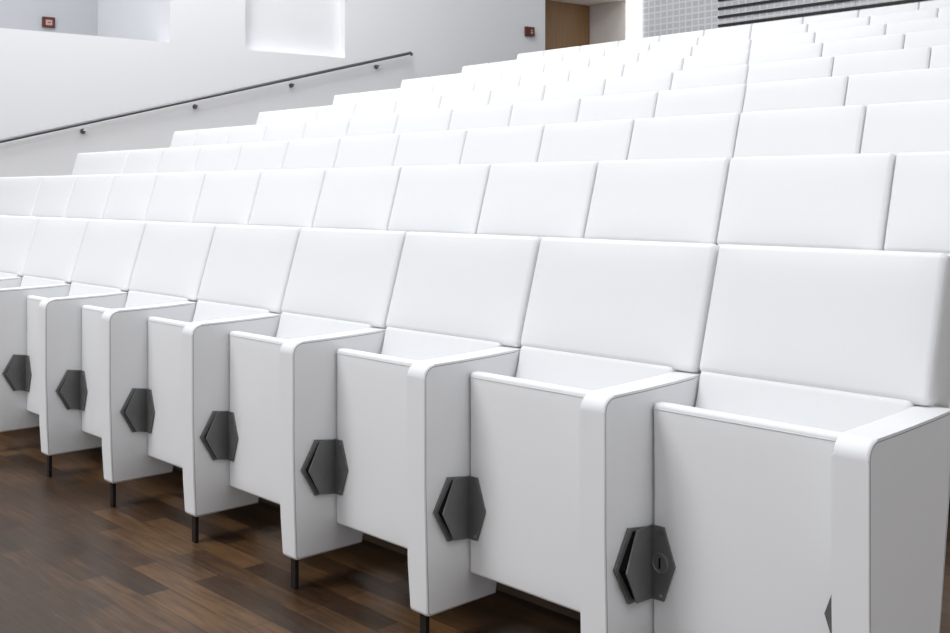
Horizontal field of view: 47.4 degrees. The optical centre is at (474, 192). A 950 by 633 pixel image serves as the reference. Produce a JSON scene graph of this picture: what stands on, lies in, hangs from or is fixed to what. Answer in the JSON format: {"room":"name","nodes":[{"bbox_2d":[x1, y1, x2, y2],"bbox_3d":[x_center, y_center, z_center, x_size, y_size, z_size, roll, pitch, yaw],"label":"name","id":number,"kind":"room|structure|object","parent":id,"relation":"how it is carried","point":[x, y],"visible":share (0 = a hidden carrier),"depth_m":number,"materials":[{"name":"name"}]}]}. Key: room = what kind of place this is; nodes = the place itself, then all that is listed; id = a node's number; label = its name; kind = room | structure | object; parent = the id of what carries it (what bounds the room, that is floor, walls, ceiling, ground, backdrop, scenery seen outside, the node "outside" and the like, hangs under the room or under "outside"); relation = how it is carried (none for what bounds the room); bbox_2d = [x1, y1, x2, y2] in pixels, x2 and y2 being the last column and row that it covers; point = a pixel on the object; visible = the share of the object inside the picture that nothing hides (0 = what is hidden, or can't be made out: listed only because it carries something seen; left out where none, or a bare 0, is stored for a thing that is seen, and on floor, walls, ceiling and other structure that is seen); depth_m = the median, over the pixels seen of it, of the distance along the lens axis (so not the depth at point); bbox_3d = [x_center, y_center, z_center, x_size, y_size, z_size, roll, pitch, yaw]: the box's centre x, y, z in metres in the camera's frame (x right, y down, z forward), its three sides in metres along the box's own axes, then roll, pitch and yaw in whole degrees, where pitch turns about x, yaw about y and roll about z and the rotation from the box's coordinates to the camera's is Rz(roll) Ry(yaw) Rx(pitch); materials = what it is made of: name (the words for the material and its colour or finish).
{"room":"lecture hall","nodes":[
{"label":"lecture hall","id":0,"kind":"room"},
{"bbox_2d":[0,0,97,35],"bbox_3d":[-9.032,-3.700,10.431,10.796,5.600,0.150,0,0,-36],"label":"wall","id":1,"kind":"structure","parent":0,"point":[80,17],"depth_m":13.22,"materials":[{"name":"grey paint"}]},
{"bbox_2d":[98,0,168,41],"bbox_3d":[-3.994,-3.700,12.673,0.180,5.600,2.730,0,0,-36],"label":"wall","id":2,"kind":"structure","parent":0,"point":[116,18],"depth_m":12.46,"materials":[{"name":"white paint"}]},
{"bbox_2d":[0,0,544,176],"bbox_3d":[-5.553,-2.650,10.017,15.900,7.700,0.350,0,0,-36],"label":"wall","id":3,"kind":"structure","parent":0,"point":[49,80],"depth_m":11.73,"materials":[{"name":"white paint"}]},
{"bbox_2d":[0,51,412,142],"bbox_3d":[-6.172,-1.159,12.759,10.572,4.033,5.673,0,0,-36],"label":"handrail","id":4,"kind":"object","parent":3,"relation":"attached to","point":[82,131],"visible":0.88,"depth_m":11.61,"materials":[{"name":"black metal"}]},
{"bbox_2d":[0,427,580,632],"bbox_3d":[-5.354,1.160,2.139,9.030,0.120,18.000,0,0,-44],"label":"floor","id":5,"kind":"structure","parent":0,"point":[71,561],"depth_m":3.15,"materials":[{"name":"brown wood"}]},
{"bbox_2d":[0,215,39,277],"bbox_3d":[-2.449,0.608,5.342,0.484,0.984,0.609,0,0,-44],"label":"seat","id":6,"kind":"object","parent":5,"relation":"on","point":[17,233],"visible":0.52,"depth_m":5.33,"materials":[{"name":"white leather"}]},
{"bbox_2d":[0,217,89,288],"bbox_3d":[-2.069,0.608,4.944,0.484,0.984,0.609,0,0,-44],"label":"seat","id":7,"kind":"object","parent":5,"relation":"on","point":[54,251],"visible":0.38,"depth_m":5.00,"materials":[{"name":"white leather"}]},
{"bbox_2d":[0,219,148,431],"bbox_3d":[-1.689,0.608,4.546,0.484,0.984,0.609,0,0,-44],"label":"seat","id":8,"kind":"object","parent":5,"relation":"on","point":[107,257],"visible":0.45,"depth_m":4.61,"materials":[{"name":"white leather"}]},
{"bbox_2d":[38,221,217,476],"bbox_3d":[-1.310,0.608,4.148,0.484,0.984,0.609,0,0,-44],"label":"seat","id":9,"kind":"object","parent":5,"relation":"on","point":[172,257],"visible":0.56,"depth_m":4.20,"materials":[{"name":"white leather"}]},
{"bbox_2d":[100,224,301,506],"bbox_3d":[-0.930,0.608,3.750,0.484,0.984,0.609,0,0,-44],"label":"seat","id":10,"kind":"object","parent":5,"relation":"on","point":[247,270],"visible":0.58,"depth_m":3.79,"materials":[{"name":"white leather"}]},
{"bbox_2d":[181,227,407,542],"bbox_3d":[-0.546,0.608,3.357,0.471,0.984,0.609,0,0,-44],"label":"seat","id":11,"kind":"object","parent":5,"relation":"on","point":[340,280],"visible":0.63,"depth_m":3.40,"materials":[{"name":"white leather"}]},
{"bbox_2d":[279,232,542,589],"bbox_3d":[-0.166,0.608,2.959,0.471,0.984,0.609,0,0,-44],"label":"seat","id":12,"kind":"object","parent":5,"relation":"on","point":[342,395],"visible":0.64,"depth_m":3.00,"materials":[{"name":"white leather"}]},
{"bbox_2d":[406,237,719,632],"bbox_3d":[0.214,0.608,2.561,0.471,0.984,0.609,0,0,-44],"label":"seat","id":13,"kind":"object","parent":5,"relation":"on","point":[492,434],"visible":0.71,"depth_m":2.59,"materials":[{"name":"white leather"}]},
{"bbox_2d":[579,244,949,632],"bbox_3d":[0.596,0.608,2.160,0.471,0.984,0.617,0,0,-44],"label":"seat","id":14,"kind":"object","parent":5,"relation":"on","point":[797,482],"visible":1,"depth_m":2.15,"materials":[{"name":"white leather"}]},
{"bbox_2d":[245,0,338,56],"bbox_3d":[-2.183,-2.850,12.587,1.465,2.900,0.200,0,0,-36],"label":"window","id":15,"kind":"structure","parent":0,"point":[306,27],"depth_m":12.53,"materials":[{"name":"white glass"}]},
{"bbox_2d":[173,465,949,632],"bbox_3d":[-1.236,0.989,5.031,0.934,0.240,16.500,0,0,-44],"label":"floor","id":16,"kind":"structure","parent":0,"point":[945,611],"depth_m":2.84,"materials":[{"name":"brown wood"}]},
{"bbox_2d":[0,176,43,215],"bbox_3d":[-3.453,0.377,7.720,0.471,0.984,1.014,0,0,-44],"label":"seat","id":17,"kind":"object","parent":16,"relation":"on","point":[18,195],"visible":0.23,"depth_m":7.65,"materials":[{"name":"white leather"}]},
{"bbox_2d":[32,175,77,217],"bbox_3d":[-2.934,0.377,7.176,0.471,0.984,0.609,0,0,-44],"label":"seat","id":18,"kind":"object","parent":16,"relation":"on","point":[55,192],"visible":0.21,"depth_m":7.21,"materials":[{"name":"white leather"}]},
{"bbox_2d":[65,174,115,218],"bbox_3d":[-2.554,0.377,6.778,0.471,0.984,0.609,0,0,-44],"label":"seat","id":19,"kind":"object","parent":16,"relation":"on","point":[90,194],"visible":0.12,"depth_m":6.81,"materials":[{"name":"white leather"}]},
{"bbox_2d":[103,173,158,220],"bbox_3d":[-2.175,0.377,6.380,0.471,0.984,0.609,0,0,-44],"label":"seat","id":20,"kind":"object","parent":16,"relation":"on","point":[130,195],"visible":0.19,"depth_m":6.41,"materials":[{"name":"white leather"}]},
{"bbox_2d":[145,172,206,222],"bbox_3d":[-1.795,0.377,5.982,0.471,0.984,0.609,0,0,-44],"label":"seat","id":21,"kind":"object","parent":16,"relation":"on","point":[175,197],"visible":0.2,"depth_m":6.02,"materials":[{"name":"white leather"}]},
{"bbox_2d":[194,170,262,224],"bbox_3d":[-1.415,0.377,5.584,0.471,0.984,0.609,0,0,-44],"label":"seat","id":22,"kind":"object","parent":16,"relation":"on","point":[226,197],"visible":0.2,"depth_m":5.62,"materials":[{"name":"white leather"}]},
{"bbox_2d":[249,168,326,227],"bbox_3d":[-1.036,0.377,5.186,0.471,0.984,0.609,0,0,-44],"label":"seat","id":23,"kind":"object","parent":16,"relation":"on","point":[286,197],"visible":0.16,"depth_m":5.22,"materials":[{"name":"white leather"}]},
{"bbox_2d":[313,166,401,230],"bbox_3d":[-0.656,0.377,4.788,0.471,0.984,0.609,0,0,-44],"label":"seat","id":24,"kind":"object","parent":16,"relation":"on","point":[362,198],"visible":0.31,"depth_m":4.82,"materials":[{"name":"white leather"}]},
{"bbox_2d":[388,164,490,233],"bbox_3d":[-0.276,0.377,4.390,0.471,0.984,0.609,0,0,-44],"label":"seat","id":25,"kind":"object","parent":16,"relation":"on","point":[430,198],"visible":0.24,"depth_m":4.42,"materials":[{"name":"white leather"}]},
{"bbox_2d":[477,161,598,237],"bbox_3d":[0.103,0.377,3.992,0.471,0.984,0.609,0,0,-44],"label":"seat","id":26,"kind":"object","parent":16,"relation":"on","point":[539,199],"visible":0.2,"depth_m":4.03,"materials":[{"name":"white leather"}]},
{"bbox_2d":[584,157,730,244],"bbox_3d":[0.483,0.377,3.594,0.471,0.984,0.609,0,0,-44],"label":"seat","id":27,"kind":"object","parent":16,"relation":"on","point":[663,200],"visible":0.21,"depth_m":3.63,"materials":[{"name":"white leather"}]},
{"bbox_2d":[717,153,896,249],"bbox_3d":[0.863,0.377,3.196,0.471,0.984,0.609,0,0,-44],"label":"seat","id":28,"kind":"object","parent":16,"relation":"on","point":[838,201],"visible":0.19,"depth_m":3.23,"materials":[{"name":"white leather"}]},
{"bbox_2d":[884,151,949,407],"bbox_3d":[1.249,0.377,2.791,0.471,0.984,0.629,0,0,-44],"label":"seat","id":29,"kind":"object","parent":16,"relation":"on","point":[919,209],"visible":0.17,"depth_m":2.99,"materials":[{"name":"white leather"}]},
{"bbox_2d":[589,6,589,44],"bbox_3d":[1.411,-3.200,15.820,2.400,6.600,0.150,0,0,-36],"label":"wall","id":30,"kind":"structure","parent":0,"point":[589,6],"depth_m":15.93,"materials":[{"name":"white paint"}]},
{"bbox_2d":[545,0,588,49],"bbox_3d":[1.242,-1.811,15.540,1.115,1.858,0.101,0,0,-36],"label":"door","id":31,"kind":"structure","parent":30,"relation":"in","point":[566,24],"depth_m":15.61,"materials":[{"name":"brown wood"}]},
{"bbox_2d":[590,0,931,44],"bbox_3d":[6.188,-3.200,11.354,0.200,6.600,15.400,0,0,-44],"label":"wall","id":32,"kind":"structure","parent":0,"point":[657,17],"depth_m":14.75,"materials":[{"name":"paint"}]},
{"bbox_2d":[626,0,639,39],"bbox_3d":[2.242,-3.151,15.345,0.040,4.498,0.224,0,0,-44],"label":"wall light","id":33,"kind":"object","parent":32,"relation":"attached to","point":[632,6],"visible":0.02,"depth_m":15.33,"materials":[{"name":"white"}]},
{"bbox_2d":[718,0,923,26],"bbox_3d":[6.464,-1.791,10.930,0.026,1.818,9.405,0,0,-44],"label":"slatted screen","id":34,"kind":"object","parent":32,"relation":"attached to","point":[752,3],"visible":0.42,"depth_m":13.61,"materials":[{"name":"black wood"}]},
{"bbox_3d":[-0.586,0.770,5.652,0.916,0.240,16.500,0,0,-44],"label":"floor","id":35,"kind":"structure","parent":0,"visible":0},
{"bbox_2d":[72,150,129,174],"bbox_3d":[-3.177,0.158,8.719,0.471,0.984,1.016,0,0,-44],"label":"seat","id":36,"kind":"object","parent":35,"relation":"on","point":[110,162],"visible":0.13,"depth_m":8.75,"materials":[{"name":"white leather"}]},
{"bbox_2d":[123,148,163,173],"bbox_3d":[-2.657,0.158,8.174,0.471,0.984,0.609,0,0,-44],"label":"seat","id":37,"kind":"object","parent":35,"relation":"on","point":[143,160],"visible":0.13,"depth_m":8.22,"materials":[{"name":"white leather"}]},
{"bbox_2d":[157,146,200,172],"bbox_3d":[-2.277,0.158,7.776,0.471,0.984,0.609,0,0,-44],"label":"seat","id":38,"kind":"object","parent":35,"relation":"on","point":[175,159],"visible":0.11,"depth_m":7.82,"materials":[{"name":"white leather"}]},
{"bbox_2d":[194,143,242,171],"bbox_3d":[-1.897,0.158,7.378,0.471,0.984,0.609,0,0,-44],"label":"seat","id":39,"kind":"object","parent":35,"relation":"on","point":[223,157],"visible":0.14,"depth_m":7.42,"materials":[{"name":"white leather"}]},
{"bbox_2d":[236,140,288,170],"bbox_3d":[-1.518,0.158,6.980,0.471,0.984,0.609,0,0,-44],"label":"seat","id":40,"kind":"object","parent":35,"relation":"on","point":[270,155],"visible":0.09,"depth_m":7.02,"materials":[{"name":"white leather"}]},
{"bbox_2d":[282,137,341,169],"bbox_3d":[-1.138,0.158,6.582,0.471,0.984,0.609,0,0,-44],"label":"seat","id":41,"kind":"object","parent":35,"relation":"on","point":[318,153],"visible":0.17,"depth_m":6.62,"materials":[{"name":"white leather"}]},
{"bbox_2d":[334,134,400,167],"bbox_3d":[-0.758,0.158,6.184,0.471,0.984,0.609,0,0,-44],"label":"seat","id":42,"kind":"object","parent":35,"relation":"on","point":[368,150],"visible":0.11,"depth_m":6.23,"materials":[{"name":"white leather"}]},
{"bbox_2d":[393,129,467,166],"bbox_3d":[-0.379,0.158,5.787,0.471,0.984,0.609,0,0,-44],"label":"seat","id":43,"kind":"object","parent":35,"relation":"on","point":[433,147],"visible":0.18,"depth_m":5.83,"materials":[{"name":"white leather"}]},
{"bbox_2d":[460,125,544,164],"bbox_3d":[0.001,0.158,5.388,0.471,0.984,0.609,0,0,-44],"label":"seat","id":44,"kind":"object","parent":35,"relation":"on","point":[514,144],"visible":0.06,"depth_m":5.43,"materials":[{"name":"white leather"}]},
{"bbox_2d":[538,119,634,161],"bbox_3d":[0.381,0.158,4.991,0.471,0.984,0.609,0,0,-44],"label":"seat","id":45,"kind":"object","parent":35,"relation":"on","point":[598,141],"visible":0.13,"depth_m":5.04,"materials":[{"name":"white leather"}]},
{"bbox_2d":[627,113,740,159],"bbox_3d":[0.760,0.158,4.593,0.471,0.984,0.609,0,0,-44],"label":"seat","id":46,"kind":"object","parent":35,"relation":"on","point":[707,135],"visible":0.12,"depth_m":4.64,"materials":[{"name":"white leather"}]},
{"bbox_2d":[734,105,866,156],"bbox_3d":[1.140,0.158,4.195,0.471,0.984,0.609,0,0,-44],"label":"seat","id":47,"kind":"object","parent":35,"relation":"on","point":[836,129],"visible":0.12,"depth_m":4.24,"materials":[{"name":"white leather"}]},
{"bbox_2d":[860,99,949,155],"bbox_3d":[1.520,0.158,3.797,0.471,0.984,0.609,0,0,-44],"label":"seat","id":48,"kind":"object","parent":35,"relation":"on","point":[917,126],"visible":0.13,"depth_m":3.94,"materials":[{"name":"white leather"}]},
{"bbox_3d":[0.058,0.551,6.266,0.916,0.240,16.500,0,0,-44],"label":"floor","id":49,"kind":"structure","parent":0,"visible":0},
{"bbox_2d":[170,130,197,147],"bbox_3d":[-2.717,-0.061,9.526,0.471,0.984,0.484,0,0,-44],"label":"seat","id":50,"kind":"object","parent":49,"relation":"on","point":[187,138],"visible":0.06,"depth_m":9.58,"materials":[{"name":"white leather"}]},
{"bbox_2d":[194,127,230,145],"bbox_3d":[-2.380,-0.061,9.173,0.471,0.984,0.609,0,0,-44],"label":"seat","id":51,"kind":"object","parent":49,"relation":"on","point":[213,136],"visible":0.1,"depth_m":9.22,"materials":[{"name":"white leather"}]},
{"bbox_2d":[227,124,266,143],"bbox_3d":[-2.001,-0.061,8.775,0.471,0.984,0.609,0,0,-44],"label":"seat","id":52,"kind":"object","parent":49,"relation":"on","point":[249,133],"visible":0.12,"depth_m":8.83,"materials":[{"name":"white leather"}]},
{"bbox_2d":[263,121,306,141],"bbox_3d":[-1.621,-0.061,8.377,0.471,0.984,0.609,0,0,-44],"label":"seat","id":53,"kind":"object","parent":49,"relation":"on","point":[284,131],"visible":0.11,"depth_m":8.43,"materials":[{"name":"white leather"}]},
{"bbox_2d":[303,117,350,138],"bbox_3d":[-1.241,-0.061,7.979,0.471,0.984,0.609,0,0,-44],"label":"seat","id":54,"kind":"object","parent":49,"relation":"on","point":[333,127],"visible":0.14,"depth_m":8.03,"materials":[{"name":"white leather"}]},
{"bbox_2d":[346,113,399,136],"bbox_3d":[-0.862,-0.061,7.581,0.471,0.984,0.609,0,0,-44],"label":"seat","id":55,"kind":"object","parent":49,"relation":"on","point":[380,124],"visible":0.09,"depth_m":7.63,"materials":[{"name":"white leather"}]},
{"bbox_2d":[395,108,452,133],"bbox_3d":[-0.482,-0.061,7.184,0.471,0.984,0.609,0,0,-44],"label":"seat","id":56,"kind":"object","parent":49,"relation":"on","point":[429,120],"visible":0.15,"depth_m":7.24,"materials":[{"name":"white leather"}]},
{"bbox_2d":[449,103,513,129],"bbox_3d":[-0.102,-0.061,6.785,0.471,0.984,0.609,0,0,-44],"label":"seat","id":57,"kind":"object","parent":49,"relation":"on","point":[489,116],"visible":0.14,"depth_m":6.84,"materials":[{"name":"white leather"}]},
{"bbox_2d":[509,98,580,126],"bbox_3d":[0.277,-0.061,6.388,0.471,0.984,0.609,0,0,-44],"label":"seat","id":58,"kind":"object","parent":49,"relation":"on","point":[558,111],"visible":0.1,"depth_m":6.44,"materials":[{"name":"white leather"}]},
{"bbox_2d":[577,91,658,121],"bbox_3d":[0.657,-0.061,5.990,0.471,0.984,0.609,0,0,-44],"label":"seat","id":59,"kind":"object","parent":49,"relation":"on","point":[634,106],"visible":0.09,"depth_m":6.04,"materials":[{"name":"white leather"}]},
{"bbox_2d":[654,84,746,117],"bbox_3d":[1.037,-0.061,5.592,0.471,0.984,0.609,0,0,-44],"label":"seat","id":60,"kind":"object","parent":49,"relation":"on","point":[728,98],"visible":0.16,"depth_m":5.64,"materials":[{"name":"white leather"}]},
{"bbox_2d":[742,76,848,112],"bbox_3d":[1.416,-0.061,5.194,0.471,0.984,0.609,0,0,-44],"label":"seat","id":61,"kind":"object","parent":49,"relation":"on","point":[824,91],"visible":0.18,"depth_m":5.25,"materials":[{"name":"white leather"}]},
{"bbox_2d":[845,67,949,106],"bbox_3d":[1.796,-0.061,4.796,0.471,0.984,0.609,0,0,-44],"label":"seat","id":62,"kind":"object","parent":49,"relation":"on","point":[929,84],"visible":0.07,"depth_m":4.88,"materials":[{"name":"white leather"}]},
{"bbox_3d":[0.702,0.332,6.880,0.916,0.240,16.500,0,0,-44],"label":"floor","id":63,"kind":"structure","parent":0,"visible":0},
{"bbox_2d":[256,110,283,124],"bbox_3d":[-2.071,-0.280,10.138,0.471,0.984,0.489,0,0,-44],"label":"seat","id":64,"kind":"object","parent":63,"relation":"on","point":[269,117],"visible":0.11,"depth_m":10.20,"materials":[{"name":"white leather"}]},
{"bbox_2d":[281,107,318,122],"bbox_3d":[-1.733,-0.280,9.784,0.471,0.984,0.609,0,0,-44],"label":"seat","id":65,"kind":"object","parent":63,"relation":"on","point":[301,114],"visible":0.12,"depth_m":9.84,"materials":[{"name":"white leather"}]},
{"bbox_2d":[316,103,356,119],"bbox_3d":[-1.353,-0.280,9.386,0.471,0.984,0.609,0,0,-44],"label":"seat","id":66,"kind":"object","parent":63,"relation":"on","point":[341,110],"visible":0.15,"depth_m":9.44,"materials":[{"name":"white leather"}]},
{"bbox_2d":[353,99,397,116],"bbox_3d":[-0.974,-0.280,8.988,0.471,0.984,0.609,0,0,-44],"label":"seat","id":67,"kind":"object","parent":63,"relation":"on","point":[382,106],"visible":0.1,"depth_m":9.04,"materials":[{"name":"white leather"}]},
{"bbox_2d":[395,95,441,112],"bbox_3d":[-0.594,-0.280,8.590,0.471,0.984,0.609,0,0,-44],"label":"seat","id":68,"kind":"object","parent":63,"relation":"on","point":[423,103],"visible":0.15,"depth_m":8.65,"materials":[{"name":"white leather"}]},
{"bbox_2d":[439,90,491,108],"bbox_3d":[-0.214,-0.280,8.192,0.471,0.984,0.609,0,0,-44],"label":"seat","id":69,"kind":"object","parent":63,"relation":"on","point":[474,98],"visible":0.11,"depth_m":8.25,"materials":[{"name":"white leather"}]},
{"bbox_2d":[489,84,545,104],"bbox_3d":[0.165,-0.280,7.794,0.471,0.984,0.609,0,0,-44],"label":"seat","id":70,"kind":"object","parent":63,"relation":"on","point":[533,93],"visible":0.12,"depth_m":7.85,"materials":[{"name":"white leather"}]},
{"bbox_2d":[543,78,605,100],"bbox_3d":[0.545,-0.280,7.396,0.471,0.984,0.609,0,0,-44],"label":"seat","id":71,"kind":"object","parent":63,"relation":"on","point":[585,88],"visible":0.16,"depth_m":7.45,"materials":[{"name":"white leather"}]},
{"bbox_2d":[603,72,673,95],"bbox_3d":[0.924,-0.280,6.998,0.471,0.984,0.609,0,0,-44],"label":"seat","id":72,"kind":"object","parent":63,"relation":"on","point":[658,82],"visible":0.12,"depth_m":7.06,"materials":[{"name":"white leather"}]},
{"bbox_2d":[671,64,748,89],"bbox_3d":[1.304,-0.280,6.600,0.471,0.984,0.609,0,0,-44],"label":"seat","id":73,"kind":"object","parent":63,"relation":"on","point":[728,75],"visible":0.09,"depth_m":6.66,"materials":[{"name":"white leather"}]},
{"bbox_2d":[746,56,833,84],"bbox_3d":[1.684,-0.280,6.202,0.471,0.984,0.609,0,0,-44],"label":"seat","id":74,"kind":"object","parent":63,"relation":"on","point":[819,67],"visible":0.09,"depth_m":6.26,"materials":[{"name":"white leather"}]},
{"bbox_2d":[832,47,931,76],"bbox_3d":[2.063,-0.280,5.804,0.471,0.984,0.609,0,0,-44],"label":"seat","id":75,"kind":"object","parent":63,"relation":"on","point":[848,65],"visible":0.06,"depth_m":5.86,"materials":[{"name":"white leather"}]},
{"bbox_2d":[929,45,949,67],"bbox_3d":[2.443,-0.280,5.406,0.471,0.984,0.609,0,0,-44],"label":"seat","id":76,"kind":"object","parent":63,"relation":"on","point":[940,55],"visible":0.1,"depth_m":5.64,"materials":[{"name":"white leather"}]},
{"bbox_3d":[1.346,0.113,7.494,0.916,0.240,16.500,0,0,-44],"label":"floor","id":77,"kind":"structure","parent":0,"visible":0},
{"bbox_2d":[358,89,395,102],"bbox_3d":[-1.089,-0.499,10.398,0.471,0.984,0.609,0,0,-44],"label":"seat","id":78,"kind":"object","parent":77,"relation":"on","point":[388,94],"visible":0.14,"depth_m":10.46,"materials":[{"name":"white leather"}]},
{"bbox_2d":[519,70,570,86],"bbox_3d":[0.429,-0.499,8.806,0.471,0.984,0.609,0,0,-44],"label":"seat","id":79,"kind":"object","parent":77,"relation":"on","point":[562,76],"visible":0.13,"depth_m":8.87,"materials":[{"name":"white leather"}]},
{"bbox_2d":[569,64,624,81],"bbox_3d":[0.809,-0.499,8.408,0.471,0.984,0.609,0,0,-44],"label":"seat","id":80,"kind":"object","parent":77,"relation":"on","point":[610,71],"visible":0.09,"depth_m":8.47,"materials":[{"name":"white leather"}]},
{"bbox_2d":[623,57,683,76],"bbox_3d":[1.188,-0.499,8.010,0.471,0.984,0.609,0,0,-44],"label":"seat","id":81,"kind":"object","parent":77,"relation":"on","point":[673,65],"visible":0.16,"depth_m":8.07,"materials":[{"name":"white leather"}]},
{"bbox_2d":[682,50,749,70],"bbox_3d":[1.568,-0.499,7.612,0.471,0.984,0.609,0,0,-44],"label":"seat","id":82,"kind":"object","parent":77,"relation":"on","point":[738,57],"visible":0.08,"depth_m":7.67,"materials":[{"name":"white leather"}]},
{"bbox_2d":[748,42,823,64],"bbox_3d":[1.948,-0.499,7.214,0.471,0.984,0.609,0,0,-44],"label":"seat","id":83,"kind":"object","parent":77,"relation":"on","point":[812,50],"visible":0.09,"depth_m":7.28,"materials":[{"name":"white leather"}]},
{"bbox_2d":[822,33,904,57],"bbox_3d":[2.328,-0.499,6.816,0.471,0.984,0.609,0,0,-44],"label":"seat","id":84,"kind":"object","parent":77,"relation":"on","point":[894,41],"visible":0.11,"depth_m":6.88,"materials":[{"name":"white leather"}]},
{"bbox_2d":[904,28,949,48],"bbox_3d":[2.707,-0.499,6.418,0.471,0.984,0.609,0,0,-44],"label":"seat","id":85,"kind":"object","parent":77,"relation":"on","point":[930,38],"visible":0.1,"depth_m":6.58,"materials":[{"name":"white leather"}]},
{"bbox_3d":[1.989,-0.106,8.108,0.916,0.240,16.500,0,0,-44],"label":"floor","id":86,"kind":"structure","parent":0,"visible":0},
{"bbox_2d":[427,73,464,84],"bbox_3d":[-0.442,-0.718,11.008,0.471,0.984,0.609,0,0,-44],"label":"seat","id":87,"kind":"object","parent":86,"relation":"on","point":[459,77],"visible":0.12,"depth_m":11.07,"materials":[{"name":"white leather"}]},
{"bbox_2d":[544,58,590,71],"bbox_3d":[0.697,-0.718,9.815,0.471,0.984,0.609,0,0,-44],"label":"seat","id":88,"kind":"object","parent":86,"relation":"on","point":[579,63],"visible":0.09,"depth_m":9.88,"materials":[{"name":"white leather"}]},
{"bbox_2d":[589,52,639,67],"bbox_3d":[1.076,-0.718,9.417,0.471,0.984,0.609,0,0,-44],"label":"seat","id":89,"kind":"object","parent":86,"relation":"on","point":[631,57],"visible":0.09,"depth_m":9.48,"materials":[{"name":"white leather"}]},
{"bbox_2d":[638,46,692,61],"bbox_3d":[1.456,-0.718,9.019,0.471,0.984,0.609,0,0,-44],"label":"seat","id":90,"kind":"object","parent":86,"relation":"on","point":[680,52],"visible":0.14,"depth_m":9.08,"materials":[{"name":"white leather"}]},
{"bbox_2d":[692,39,751,55],"bbox_3d":[1.836,-0.718,8.621,0.471,0.984,0.609,0,0,-44],"label":"seat","id":91,"kind":"object","parent":86,"relation":"on","point":[741,45],"visible":0.1,"depth_m":8.69,"materials":[{"name":"white leather"}]},
{"bbox_2d":[750,32,815,50],"bbox_3d":[2.215,-0.718,8.223,0.471,0.984,0.609,0,0,-44],"label":"seat","id":92,"kind":"object","parent":86,"relation":"on","point":[809,37],"visible":0.12,"depth_m":8.29,"materials":[{"name":"white leather"}]},
{"bbox_2d":[814,24,886,42],"bbox_3d":[2.595,-0.718,7.825,0.471,0.984,0.609,0,0,-44],"label":"seat","id":93,"kind":"object","parent":86,"relation":"on","point":[878,29],"visible":0.12,"depth_m":7.89,"materials":[{"name":"white leather"}]},
{"bbox_2d":[885,16,949,34],"bbox_3d":[2.975,-0.718,7.427,0.471,0.984,0.609,0,0,-44],"label":"seat","id":94,"kind":"object","parent":86,"relation":"on","point":[936,23],"visible":0.05,"depth_m":7.53,"materials":[{"name":"white leather"}]},
{"bbox_3d":[2.633,-0.325,8.723,0.916,0.240,16.500,0,0,-44],"label":"floor","id":95,"kind":"structure","parent":0,"visible":0},
{"bbox_2d":[563,49,605,60],"bbox_3d":[0.954,-0.937,10.834,0.471,0.984,0.609,0,0,-44],"label":"seat","id":96,"kind":"object","parent":95,"relation":"on","point":[601,52],"visible":0.14,"depth_m":10.90,"materials":[{"name":"white leather"}]},
{"bbox_2d":[604,43,649,55],"bbox_3d":[1.333,-0.937,10.436,0.471,0.984,0.609,0,0,-44],"label":"seat","id":97,"kind":"object","parent":95,"relation":"on","point":[639,48],"visible":0.1,"depth_m":10.50,"materials":[{"name":"white leather"}]},
{"bbox_2d":[649,37,698,50],"bbox_3d":[1.713,-0.937,10.038,0.471,0.984,0.609,0,0,-44],"label":"seat","id":98,"kind":"object","parent":95,"relation":"on","point":[693,42],"visible":0.1,"depth_m":10.10,"materials":[{"name":"white leather"}]},
{"bbox_2d":[698,31,750,44],"bbox_3d":[2.093,-0.937,9.640,0.471,0.984,0.609,0,0,-44],"label":"seat","id":99,"kind":"object","parent":95,"relation":"on","point":[745,35],"visible":0.11,"depth_m":9.71,"materials":[{"name":"white leather"}]},
{"bbox_2d":[750,24,807,39],"bbox_3d":[2.473,-0.937,9.242,0.471,0.984,0.609,0,0,-44],"label":"seat","id":100,"kind":"object","parent":95,"relation":"on","point":[803,28],"visible":0.12,"depth_m":9.31,"materials":[{"name":"white leather"}]},
{"bbox_2d":[807,16,870,32],"bbox_3d":[2.852,-0.937,8.844,0.471,0.984,0.609,0,0,-44],"label":"seat","id":101,"kind":"object","parent":95,"relation":"on","point":[859,21],"visible":0.07,"depth_m":8.91,"materials":[{"name":"white leather"}]},
{"bbox_2d":[870,8,938,24],"bbox_3d":[3.232,-0.937,8.446,0.471,0.984,0.609,0,0,-44],"label":"seat","id":102,"kind":"object","parent":95,"relation":"on","point":[932,12],"visible":0.09,"depth_m":8.52,"materials":[{"name":"white leather"}]},
{"bbox_3d":[3.277,-0.543,9.337,0.916,0.240,16.500,0,0,-44],"label":"floor","id":103,"kind":"structure","parent":0,"visible":0},
{"bbox_2d":[704,24,751,35],"bbox_3d":[2.360,-1.155,10.649,0.471,0.984,0.609,0,0,-44],"label":"seat","id":104,"kind":"object","parent":103,"relation":"on","point":[748,27],"visible":0.05,"depth_m":10.72,"materials":[{"name":"white leather"}]},
{"bbox_2d":[751,17,803,31],"bbox_3d":[2.740,-1.155,10.251,0.471,0.984,0.609,0,0,-44],"label":"seat","id":105,"kind":"object","parent":103,"relation":"on","point":[794,21],"visible":0.09,"depth_m":10.32,"materials":[{"name":"white leather"}]},
{"bbox_2d":[803,10,858,24],"bbox_3d":[3.120,-1.155,9.853,0.471,0.984,0.609,0,0,-44],"label":"seat","id":106,"kind":"object","parent":103,"relation":"on","point":[848,14],"visible":0.09,"depth_m":9.92,"materials":[{"name":"white leather"}]},
{"bbox_2d":[859,2,919,16],"bbox_3d":[3.499,-1.155,9.455,0.471,0.984,0.609,0,0,-44],"label":"seat","id":107,"kind":"object","parent":103,"relation":"on","point":[870,12],"visible":0.11,"depth_m":9.52,"materials":[{"name":"white leather"}]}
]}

